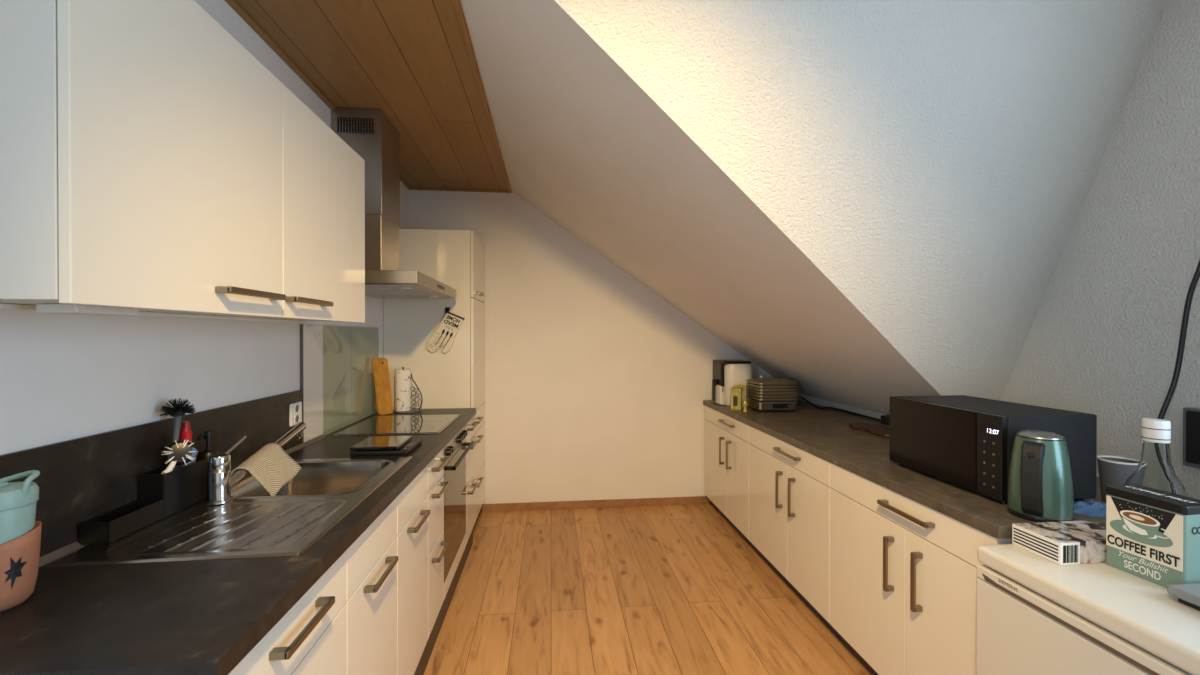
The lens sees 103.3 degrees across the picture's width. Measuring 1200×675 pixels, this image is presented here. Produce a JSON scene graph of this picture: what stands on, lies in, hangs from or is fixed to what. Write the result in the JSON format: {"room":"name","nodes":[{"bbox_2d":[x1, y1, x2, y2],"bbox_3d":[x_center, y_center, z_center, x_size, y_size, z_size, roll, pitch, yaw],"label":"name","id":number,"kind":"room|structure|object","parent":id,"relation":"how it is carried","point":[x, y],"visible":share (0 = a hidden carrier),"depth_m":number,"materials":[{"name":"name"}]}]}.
{"room":"kitchen","nodes":[
{"label":"kitchen","id":0,"kind":"room"},
{"bbox_2d":[0,0,408,454],"bbox_3d":[-1.229,0.037,0.685,0.120,2.700,6.215,0,0,-6],"label":"wall","id":1,"kind":"structure","parent":0,"point":[64,377],"depth_m":1.27,"materials":[{"name":"white paint"}]},
{"bbox_2d":[0,0,285,316],"bbox_3d":[-1.017,-0.388,1.033,0.369,0.665,0.600,0,0,-6],"label":"upper cabinet","id":2,"kind":"object","parent":1,"relation":"attached to","point":[141,140],"visible":0.98,"depth_m":0.87,"materials":[{"name":"beige"}]},
{"bbox_2d":[0,390,302,556],"bbox_3d":[-1.224,0.355,1.281,0.011,0.246,1.596,0,0,-6],"label":"backsplash panel","id":3,"kind":"object","parent":1,"relation":"attached to","point":[81,479],"visible":0.66,"depth_m":1.18,"materials":[{"name":"stone"}]},
{"bbox_2d":[289,401,301,425],"bbox_3d":[-1.286,0.322,2.007,0.012,0.093,0.085,0,0,-6],"label":"wall socket","id":4,"kind":"object","parent":3,"relation":"attached to","point":[295,409],"visible":0.97,"depth_m":2.00,"materials":[{"name":"white plastic"}]},
{"bbox_2d":[214,84,364,322],"bbox_3d":[-1.079,-0.391,1.631,0.369,0.665,0.598,0,0,-6],"label":"upper cabinet","id":5,"kind":"object","parent":1,"relation":"attached to","point":[323,177],"visible":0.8,"depth_m":1.56,"materials":[{"name":"beige"}]},
{"bbox_2d":[0,303,297,322],"bbox_3d":[-1.044,-0.054,1.269,0.145,0.016,1.060,0,0,-6],"label":"lamp","id":6,"kind":"object","parent":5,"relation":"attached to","point":[40,307],"visible":0.98,"depth_m":0.90,"materials":[{"name":"beige plastic"}]},
{"bbox_2d":[300,324,303,442],"bbox_3d":[-1.306,0.208,2.077,0.012,0.532,0.006,0,0,-6],"label":"splashback edge trim","id":7,"kind":"object","parent":1,"relation":"attached to","point":[301,325],"visible":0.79,"depth_m":2.07,"materials":[{"name":"brown"}]},
{"bbox_2d":[303,324,322,441],"bbox_3d":[-1.316,0.208,2.171,0.011,0.532,0.182,0,0,-6],"label":"panel","id":8,"kind":"object","parent":1,"relation":"attached to","point":[312,334],"visible":0.75,"depth_m":2.17,"materials":[{"name":"white"}]},
{"bbox_2d":[225,0,410,188],"bbox_3d":[-1.157,-1.136,0.675,0.022,0.014,5.993,0,0,-6],"label":"trim","id":9,"kind":"structure","parent":1,"relation":"attached to","point":[232,3],"depth_m":1.89,"materials":[{"name":"brown wood"}]},
{"bbox_2d":[323,325,351,435],"bbox_3d":[-1.344,0.207,2.427,0.008,0.532,0.327,0,0,-6],"label":"backsplash","id":10,"kind":"structure","parent":1,"relation":"attached to","point":[336,339],"depth_m":2.41,"materials":[{"name":"green"}]},
{"bbox_2d":[351,327,378,422],"bbox_3d":[-1.382,0.205,2.797,0.008,0.532,0.413,0,0,-6],"label":"backsplash","id":11,"kind":"structure","parent":1,"relation":"attached to","point":[364,340],"depth_m":2.76,"materials":[{"name":"green"}]},
{"bbox_2d":[331,107,455,298],"bbox_3d":[-1.114,-0.694,2.557,0.493,0.912,0.897,0,0,-6],"label":"range hood","id":12,"kind":"object","parent":1,"relation":"attached to","point":[370,133],"visible":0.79,"depth_m":2.39,"materials":[{"name":"silver metal"}]},
{"bbox_2d":[336,116,375,134],"bbox_3d":[-1.222,-1.061,2.376,0.190,0.090,0.002,0,0,-6],"label":"vent grille","id":13,"kind":"object","parent":12,"relation":"attached to","point":[345,125],"depth_m":2.37,"materials":[{"name":"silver metal"}]},
{"bbox_2d":[234,0,510,189],"bbox_3d":[-0.780,-1.168,0.725,0.783,0.050,6.015,0,0,-6],"label":"ceiling","id":14,"kind":"structure","parent":0,"point":[409,60],"depth_m":2.04,"materials":[{"name":"brown wood"}]},
{"bbox_2d":[409,190,773,503],"bbox_3d":[0.081,0.021,3.904,3.149,2.700,0.120,0,0,-6],"label":"wall","id":15,"kind":"structure","parent":0,"point":[597,385],"depth_m":3.81,"materials":[{"name":"white paint"}]},
{"bbox_2d":[409,187,511,192],"bbox_3d":[-1.088,-1.151,3.706,0.783,0.014,0.022,0,0,-6],"label":"trim","id":16,"kind":"structure","parent":15,"relation":"attached to","point":[412,188],"depth_m":3.70,"materials":[{"name":"brown wood"}]},
{"bbox_2d":[452,0,510,191],"bbox_3d":[-0.570,-1.145,2.390,0.022,0.012,2.703,0,0,-6],"label":"trim","id":17,"kind":"structure","parent":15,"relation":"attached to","point":[456,3],"depth_m":2.08,"materials":[{"name":"brown wood"}]},
{"bbox_2d":[482,496,709,511],"bbox_3d":[-0.011,1.343,3.833,1.851,0.058,0.015,0,0,-6],"label":"baseboard","id":18,"kind":"structure","parent":15,"relation":"attached to","point":[695,499],"depth_m":3.82,"materials":[{"name":"brown wood"}]},
{"bbox_2d":[424,503,871,674],"bbox_3d":[0.397,1.426,0.860,3.349,0.080,6.215,0,0,-6],"label":"floor","id":19,"kind":"structure","parent":0,"point":[655,589],"depth_m":2.46,"materials":[{"name":"brown wood"}]},
{"bbox_2d":[228,551,346,674],"bbox_3d":[-0.886,0.954,0.942,0.612,0.865,0.477,0,0,-6],"label":"base cabinet","id":20,"kind":"object","parent":19,"relation":"on","point":[310,638],"visible":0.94,"depth_m":1.02,"materials":[{"name":"beige"}]},
{"bbox_2d":[0,408,475,674],"bbox_3d":[-0.994,0.488,1.907,0.594,0.052,2.473,0,0,-6],"label":"countertop","id":21,"kind":"structure","parent":20,"relation":"on","point":[190,617],"depth_m":0.86,"materials":[{"name":"stone"}]},
{"bbox_2d":[0,470,41,611],"bbox_3d":[-1.071,0.364,0.846,0.097,0.236,0.097,0,0,18],"label":"pot","id":22,"kind":"object","parent":21,"relation":"on","point":[20,534],"visible":1,"depth_m":0.84,"materials":[{"name":"ceramic"}]},
{"bbox_2d":[5,556,26,586],"bbox_3d":[-1.026,0.411,0.834,0.003,0.059,0.028,0,0,17],"label":"print","id":23,"kind":"object","parent":22,"relation":"attached to","point":[15,566],"depth_m":0.83,"materials":[{"name":"black"}]},
{"bbox_2d":[0,501,36,544],"bbox_3d":[-1.071,0.387,0.846,0.086,0.177,0.086,0,0,-6],"label":"cup","id":24,"kind":"object","parent":22,"relation":"on","point":[18,525],"depth_m":0.84,"materials":[{"name":"teal"}]},
{"bbox_2d":[42,456,411,566],"bbox_3d":[-0.958,0.550,1.442,0.514,0.158,0.850,0,0,-6],"label":"sink","id":25,"kind":"object","parent":21,"relation":"in","point":[256,523],"visible":0.88,"depth_m":1.23,"materials":[{"name":"silver metal"}]},
{"bbox_2d":[78,459,206,544],"bbox_3d":[-1.179,0.417,1.245,0.065,0.115,0.315,0,0,-6],"label":"sink caddy","id":26,"kind":"object","parent":25,"relation":"on","point":[159,496],"visible":0.91,"depth_m":1.24,"materials":[{"name":"black plastic"}]},
{"bbox_2d":[78,496,206,544],"bbox_3d":[-1.179,0.450,1.245,0.065,0.050,0.315,0,0,-6],"label":"tray","id":27,"kind":"object","parent":26,"relation":"on","point":[108,527],"depth_m":1.17,"materials":[{"name":"black plastic"}]},
{"bbox_2d":[159,398,195,470],"bbox_3d":[-1.183,0.319,1.329,0.074,0.298,0.078,0,0,19],"label":"dish brush","id":28,"kind":"object","parent":26,"relation":"in","point":[178,410],"visible":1,"depth_m":1.32,"materials":[{"name":"grey plastic"}]},
{"bbox_2d":[161,439,197,473],"bbox_3d":[-1.164,0.327,1.308,0.051,0.087,0.081,0,0,27],"label":"scrub brush","id":29,"kind":"object","parent":26,"relation":"on","point":[178,453],"visible":1,"depth_m":1.30,"materials":[{"name":"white plastic"}]},
{"bbox_2d":[178,421,195,468],"bbox_3d":[-1.192,0.354,1.366,0.044,0.227,0.044,0,0,-6],"label":"detergent bottle","id":30,"kind":"object","parent":26,"relation":"on","point":[186,433],"visible":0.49,"depth_m":1.36,"materials":[{"name":"red plastic"}]},
{"bbox_2d":[196,430,218,494],"bbox_3d":[-1.194,0.380,1.448,0.065,0.188,0.060,0,0,44],"label":"soap dispenser","id":31,"kind":"object","parent":25,"relation":"on","point":[208,435],"visible":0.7,"depth_m":1.44,"materials":[{"name":"black plastic"}]},
{"bbox_2d":[206,422,305,504],"bbox_3d":[-1.123,0.390,1.573,0.062,0.166,0.462,0,0,-6],"label":"faucet","id":32,"kind":"object","parent":21,"relation":"on","point":[221,482],"visible":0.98,"depth_m":1.37,"materials":[{"name":"silver metal"}]},
{"bbox_2d":[231,443,301,495],"bbox_3d":[-1.088,0.432,1.552,0.119,0.145,0.191,0,0,-6],"label":"dishcloth","id":33,"kind":"object","parent":32,"relation":"hanging from","point":[271,466],"visible":0.96,"depth_m":1.55,"materials":[{"name":"fabric"}]},
{"bbox_2d":[372,358,392,414],"bbox_3d":[-1.333,0.297,2.912,0.067,0.345,0.111,0,0,18],"label":"cutting board","id":34,"kind":"object","parent":21,"relation":"on","point":[380,365],"visible":1,"depth_m":2.90,"materials":[{"name":"brown wood"}]},
{"bbox_2d":[350,436,421,455],"bbox_3d":[-0.899,0.457,2.013,0.225,0.037,0.215,0,0,-6],"label":"kitchen scale","id":35,"kind":"object","parent":21,"relation":"on","point":[373,445],"visible":1,"depth_m":1.94,"materials":[{"name":"black glass"}]},
{"bbox_2d":[333,414,460,435],"bbox_3d":[-1.066,0.469,2.581,0.500,0.006,0.550,0,0,-6],"label":"induction hob","id":36,"kind":"object","parent":21,"relation":"in","point":[395,424],"visible":1,"depth_m":2.52,"materials":[{"name":"black glass"}]},
{"bbox_2d":[394,367,422,412],"bbox_3d":[-1.218,0.329,3.022,0.176,0.282,0.168,0,0,-6],"label":"holder","id":37,"kind":"object","parent":21,"relation":"on","point":[413,410],"visible":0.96,"depth_m":3.01,"materials":[{"name":"black metal"}]},
{"bbox_2d":[395,369,410,410],"bbox_3d":[-1.252,0.332,3.019,0.098,0.260,0.098,0,0,-6],"label":"roll","id":38,"kind":"object","parent":37,"relation":"in","point":[402,376],"visible":1,"depth_m":2.98,"materials":[{"name":"paper"}]},
{"bbox_2d":[345,498,397,674],"bbox_3d":[-0.931,0.952,1.377,0.612,0.864,0.398,0,0,-6],"label":"base cabinet","id":39,"kind":"object","parent":19,"relation":"on","point":[372,559],"visible":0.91,"depth_m":1.39,"materials":[{"name":"beige"}]},
{"bbox_2d":[397,465,429,674],"bbox_3d":[-0.973,0.950,1.774,0.612,0.864,0.400,0,0,-6],"label":"base cabinet","id":40,"kind":"object","parent":19,"relation":"on","point":[413,512],"visible":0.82,"depth_m":1.79,"materials":[{"name":"beige"}]},
{"bbox_2d":[384,229,484,531],"bbox_3d":[-1.144,0.329,3.427,0.610,2.090,0.576,0,0,-6],"label":"tall cabinet","id":41,"kind":"object","parent":19,"relation":"on","point":[455,378],"visible":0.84,"depth_m":3.15,"materials":[{"name":"beige"}]},
{"bbox_3d":[-1.012,-0.177,3.137,0.026,0.046,0.027,0,0,-6],"label":"wall hook","id":42,"kind":"object","parent":41,"relation":"attached to","visible":0},
{"bbox_2d":[427,308,464,352],"bbox_3d":[-1.019,-0.046,3.135,0.240,0.303,0.020,0,0,-6],"label":"glove","id":43,"kind":"object","parent":42,"relation":"hanging from","point":[445,334],"visible":1,"depth_m":3.13,"materials":[{"name":"beige fabric"}]},
{"bbox_2d":[435,329,452,348],"bbox_3d":[-1.028,0.009,3.125,0.114,0.131,0.001,0,0,-6],"label":"print","id":44,"kind":"object","parent":43,"relation":"attached to","point":[444,337],"depth_m":3.13,"materials":[{"name":"black"}]},
{"bbox_2d":[427,448,448,663],"bbox_3d":[-1.008,0.948,2.122,0.612,0.865,0.300,0,0,-6],"label":"base cabinet","id":45,"kind":"object","parent":19,"relation":"on","point":[437,486],"visible":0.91,"depth_m":2.13,"materials":[{"name":"white laminate"},{"name":"nickel"}]},
{"bbox_2d":[443,425,473,621],"bbox_3d":[-1.032,0.946,2.572,0.598,0.864,0.600,0,0,-6],"label":"oven","id":46,"kind":"object","parent":19,"relation":"on","point":[455,468],"visible":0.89,"depth_m":2.55,"materials":[{"name":"grey glass"}]},
{"bbox_2d":[465,418,477,562],"bbox_3d":[-1.100,0.943,3.005,0.612,0.865,0.275,0,0,-6],"label":"base cabinet","id":47,"kind":"object","parent":19,"relation":"on","point":[470,426],"visible":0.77,"depth_m":3.02,"materials":[{"name":"beige"}]},
{"bbox_2d":[705,405,755,550],"bbox_3d":[1.178,0.965,3.505,0.616,0.817,0.880,0,0,-6],"label":"base cabinet","id":48,"kind":"object","parent":19,"relation":"on","point":[727,443],"visible":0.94,"depth_m":3.37,"materials":[{"name":"beige"}]},
{"bbox_2d":[749,426,839,639],"bbox_3d":[1.269,0.969,2.625,0.616,0.817,0.884,0,0,-6],"label":"base cabinet","id":49,"kind":"object","parent":19,"relation":"on","point":[789,485],"visible":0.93,"depth_m":2.48,"materials":[{"name":"beige"}]},
{"bbox_2d":[830,463,1011,674],"bbox_3d":[1.356,0.973,1.781,0.616,0.817,0.810,0,0,-6],"label":"base cabinet","id":50,"kind":"object","parent":19,"relation":"on","point":[903,570],"visible":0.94,"depth_m":1.73,"materials":[{"name":"white laminate"},{"name":"nickel"}]},
{"bbox_2d":[703,400,1105,538],"bbox_3d":[1.385,0.541,2.668,0.805,0.036,2.608,0,0,-6],"label":"countertop","id":51,"kind":"structure","parent":50,"relation":"on","point":[827,434],"depth_m":2.06,"materials":[{"name":"stone"}]},
{"bbox_2d":[712,360,751,405],"bbox_3d":[1.029,0.349,3.728,0.290,0.338,0.250,0,0,-6],"label":"coffee maker","id":52,"kind":"object","parent":51,"relation":"on","point":[726,373],"visible":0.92,"depth_m":3.62,"materials":[{"name":"white plastic"}]},
{"bbox_2d":[712,379,723,404],"bbox_3d":[0.913,0.421,3.716,0.056,0.186,0.200,0,0,-6],"label":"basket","id":53,"kind":"object","parent":52,"relation":"on","point":[717,384],"depth_m":3.66,"materials":[{"name":"black"}]},
{"bbox_2d":[731,387,741,409],"bbox_3d":[0.987,0.442,3.432,0.072,0.154,0.091,0,0,22],"label":"carton","id":54,"kind":"object","parent":51,"relation":"on","point":[736,392],"visible":1,"depth_m":3.39,"materials":[{"name":"yellow cardboard"}]},
{"bbox_2d":[731,390,732,408],"bbox_3d":[0.947,0.442,3.399,0.010,0.135,0.001,0,0,22],"label":"print","id":55,"kind":"object","parent":54,"relation":"attached to","point":[731,390],"depth_m":3.40},
{"bbox_2d":[733,396,737,405],"bbox_3d":[0.967,0.455,3.391,0.030,0.070,0.001,0,0,22],"label":"print","id":56,"kind":"object","parent":54,"relation":"attached to","point":[735,398],"depth_m":3.39},
{"bbox_2d":[733,385,744,406],"bbox_3d":[1.033,0.436,3.525,0.074,0.164,0.041,0,0,-28],"label":"carton","id":57,"kind":"object","parent":51,"relation":"on","point":[742,386],"visible":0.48,"depth_m":3.52,"materials":[{"name":"yellow"}]},
{"bbox_2d":[743,401,746,411],"bbox_3d":[1.018,0.482,3.330,0.030,0.075,0.030,0,0,-6],"label":"figurine","id":58,"kind":"object","parent":51,"relation":"on","point":[744,402],"visible":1,"depth_m":3.32,"materials":[{"name":"yellow plastic"}]},
{"bbox_2d":[746,378,797,412],"bbox_3d":[1.225,0.408,3.386,0.296,0.222,0.236,0,0,-6],"label":"food dehydrator","id":59,"kind":"object","parent":51,"relation":"on","point":[764,394],"visible":1,"depth_m":3.28,"materials":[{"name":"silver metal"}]},
{"bbox_2d":[798,395,880,420],"bbox_3d":[1.560,0.467,3.167,0.318,0.106,0.575,0,0,-6],"label":"power cable","id":60,"kind":"object","parent":51,"relation":"on","point":[798,395],"visible":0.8,"depth_m":3.34,"materials":[{"name":"black plastic"}]},
{"bbox_2d":[849,422,889,437],"bbox_3d":[1.545,0.514,2.636,0.184,0.018,0.378,0,0,-6],"label":"pouch","id":61,"kind":"object","parent":51,"relation":"on","point":[878,430],"visible":0.73,"depth_m":2.64,"materials":[{"name":"brown leather"}]},
{"bbox_2d":[881,414,889,424],"bbox_3d":[1.729,0.491,2.850,0.045,0.062,0.070,0,0,-6],"label":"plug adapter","id":62,"kind":"object","parent":51,"relation":"on","point":[885,419],"visible":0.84,"depth_m":2.84,"materials":[{"name":"black plastic"}]},
{"bbox_2d":[889,395,1096,503],"bbox_3d":[1.401,0.387,1.751,0.338,0.282,0.498,0,0,-6],"label":"microwave","id":63,"kind":"object","parent":51,"relation":"on","point":[964,441],"visible":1,"depth_m":1.60,"materials":[{"name":"black metal"}]},
{"bbox_2d":[1007,430,1073,521],"bbox_3d":[1.290,0.403,1.404,0.170,0.252,0.146,0,0,-6],"label":"electric kettle","id":64,"kind":"object","parent":51,"relation":"on","point":[1040,482],"visible":0.98,"depth_m":1.35,"materials":[{"name":"teal metal"}]},
{"bbox_2d":[1074,499,1105,516],"bbox_3d":[1.504,0.512,1.448,0.170,0.031,0.107,0,0,-6],"label":"crumpled cloth","id":65,"kind":"object","parent":51,"relation":"on","point":[1089,508],"visible":0.55,"depth_m":1.43,"materials":[{"name":"blue fabric"}]},
{"bbox_2d":[1097,455,1139,502],"bbox_3d":[1.654,0.458,1.510,0.102,0.141,0.102,0,0,-6],"label":"tumbler","id":66,"kind":"object","parent":51,"relation":"on","point":[1112,470],"visible":0.59,"depth_m":1.50,"materials":[{"name":"grey plastic"}]},
{"bbox_2d":[976,544,1199,674],"bbox_3d":[1.372,0.975,1.062,0.614,0.800,0.580,0,0,-6],"label":"refrigerator","id":67,"kind":"object","parent":19,"relation":"on","point":[1036,615],"visible":0.92,"depth_m":1.10,"materials":[{"name":"beige"}]},
{"bbox_2d":[1012,520,1105,564],"bbox_3d":[1.264,0.546,1.269,0.225,0.056,0.126,0,0,-6],"label":"box","id":68,"kind":"object","parent":67,"relation":"on","point":[1061,542],"visible":0.94,"depth_m":1.24,"materials":[{"name":"white cardboard"}]},
{"bbox_2d":[1105,484,1199,587],"bbox_3d":[1.339,0.475,1.139,0.101,0.199,0.151,0,0,-10],"label":"tin","id":69,"kind":"object","parent":67,"relation":"on","point":[1153,535],"visible":1,"depth_m":1.11,"materials":[{"name":"green"}]},
{"bbox_2d":[1124,418,1189,496],"bbox_3d":[1.469,0.394,1.255,0.128,0.355,0.128,0,0,-6],"label":"glass bottle","id":70,"kind":"object","parent":67,"relation":"on","point":[1155,470],"visible":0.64,"depth_m":1.23,"materials":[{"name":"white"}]},
{"bbox_2d":[1167,583,1199,610],"bbox_3d":[1.391,0.558,0.950,0.277,0.036,0.217,0,0,-6],"label":"scale","id":71,"kind":"object","parent":67,"relation":"on","point":[1187,594],"visible":1,"depth_m":1.02,"materials":[{"name":"black plastic"}]},
{"bbox_2d":[459,0,940,413],"bbox_3d":[0.611,-0.382,2.585,2.366,1.719,2.610,0,0,-6],"label":"ceiling","id":72,"kind":"structure","parent":0,"point":[580,141],"depth_m":2.15,"materials":[{"name":"white paint"}]},
{"bbox_2d":[555,0,1167,400],"bbox_3d":[0.841,-0.347,1.453,2.538,1.659,0.696,0,0,-26],"label":"ceiling","id":73,"kind":"structure","parent":0,"point":[937,162],"depth_m":1.62,"materials":[{"name":"paint"}]},
{"bbox_2d":[797,0,1199,499],"bbox_3d":[2.023,0.036,1.021,0.120,2.700,6.215,0,0,-6],"label":"wall","id":74,"kind":"structure","parent":0,"point":[1102,340],"depth_m":1.67,"materials":[{"name":"paint"}]},
{"bbox_2d":[1157,259,1199,418],"bbox_3d":[1.843,-0.100,1.458,0.196,1.237,0.134,0,0,16],"label":"power cable","id":75,"kind":"object","parent":74,"relation":"attached to","point":[1189,297],"visible":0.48,"depth_m":1.50,"materials":[{"name":"black plastic"}]},
{"bbox_2d":[1183,407,1199,468],"bbox_3d":[1.902,0.319,1.427,0.036,0.186,0.205,0,0,-6],"label":"wall box","id":76,"kind":"object","parent":74,"relation":"attached to","point":[1191,416],"visible":1,"depth_m":1.50,"materials":[{"name":"grey plastic"}]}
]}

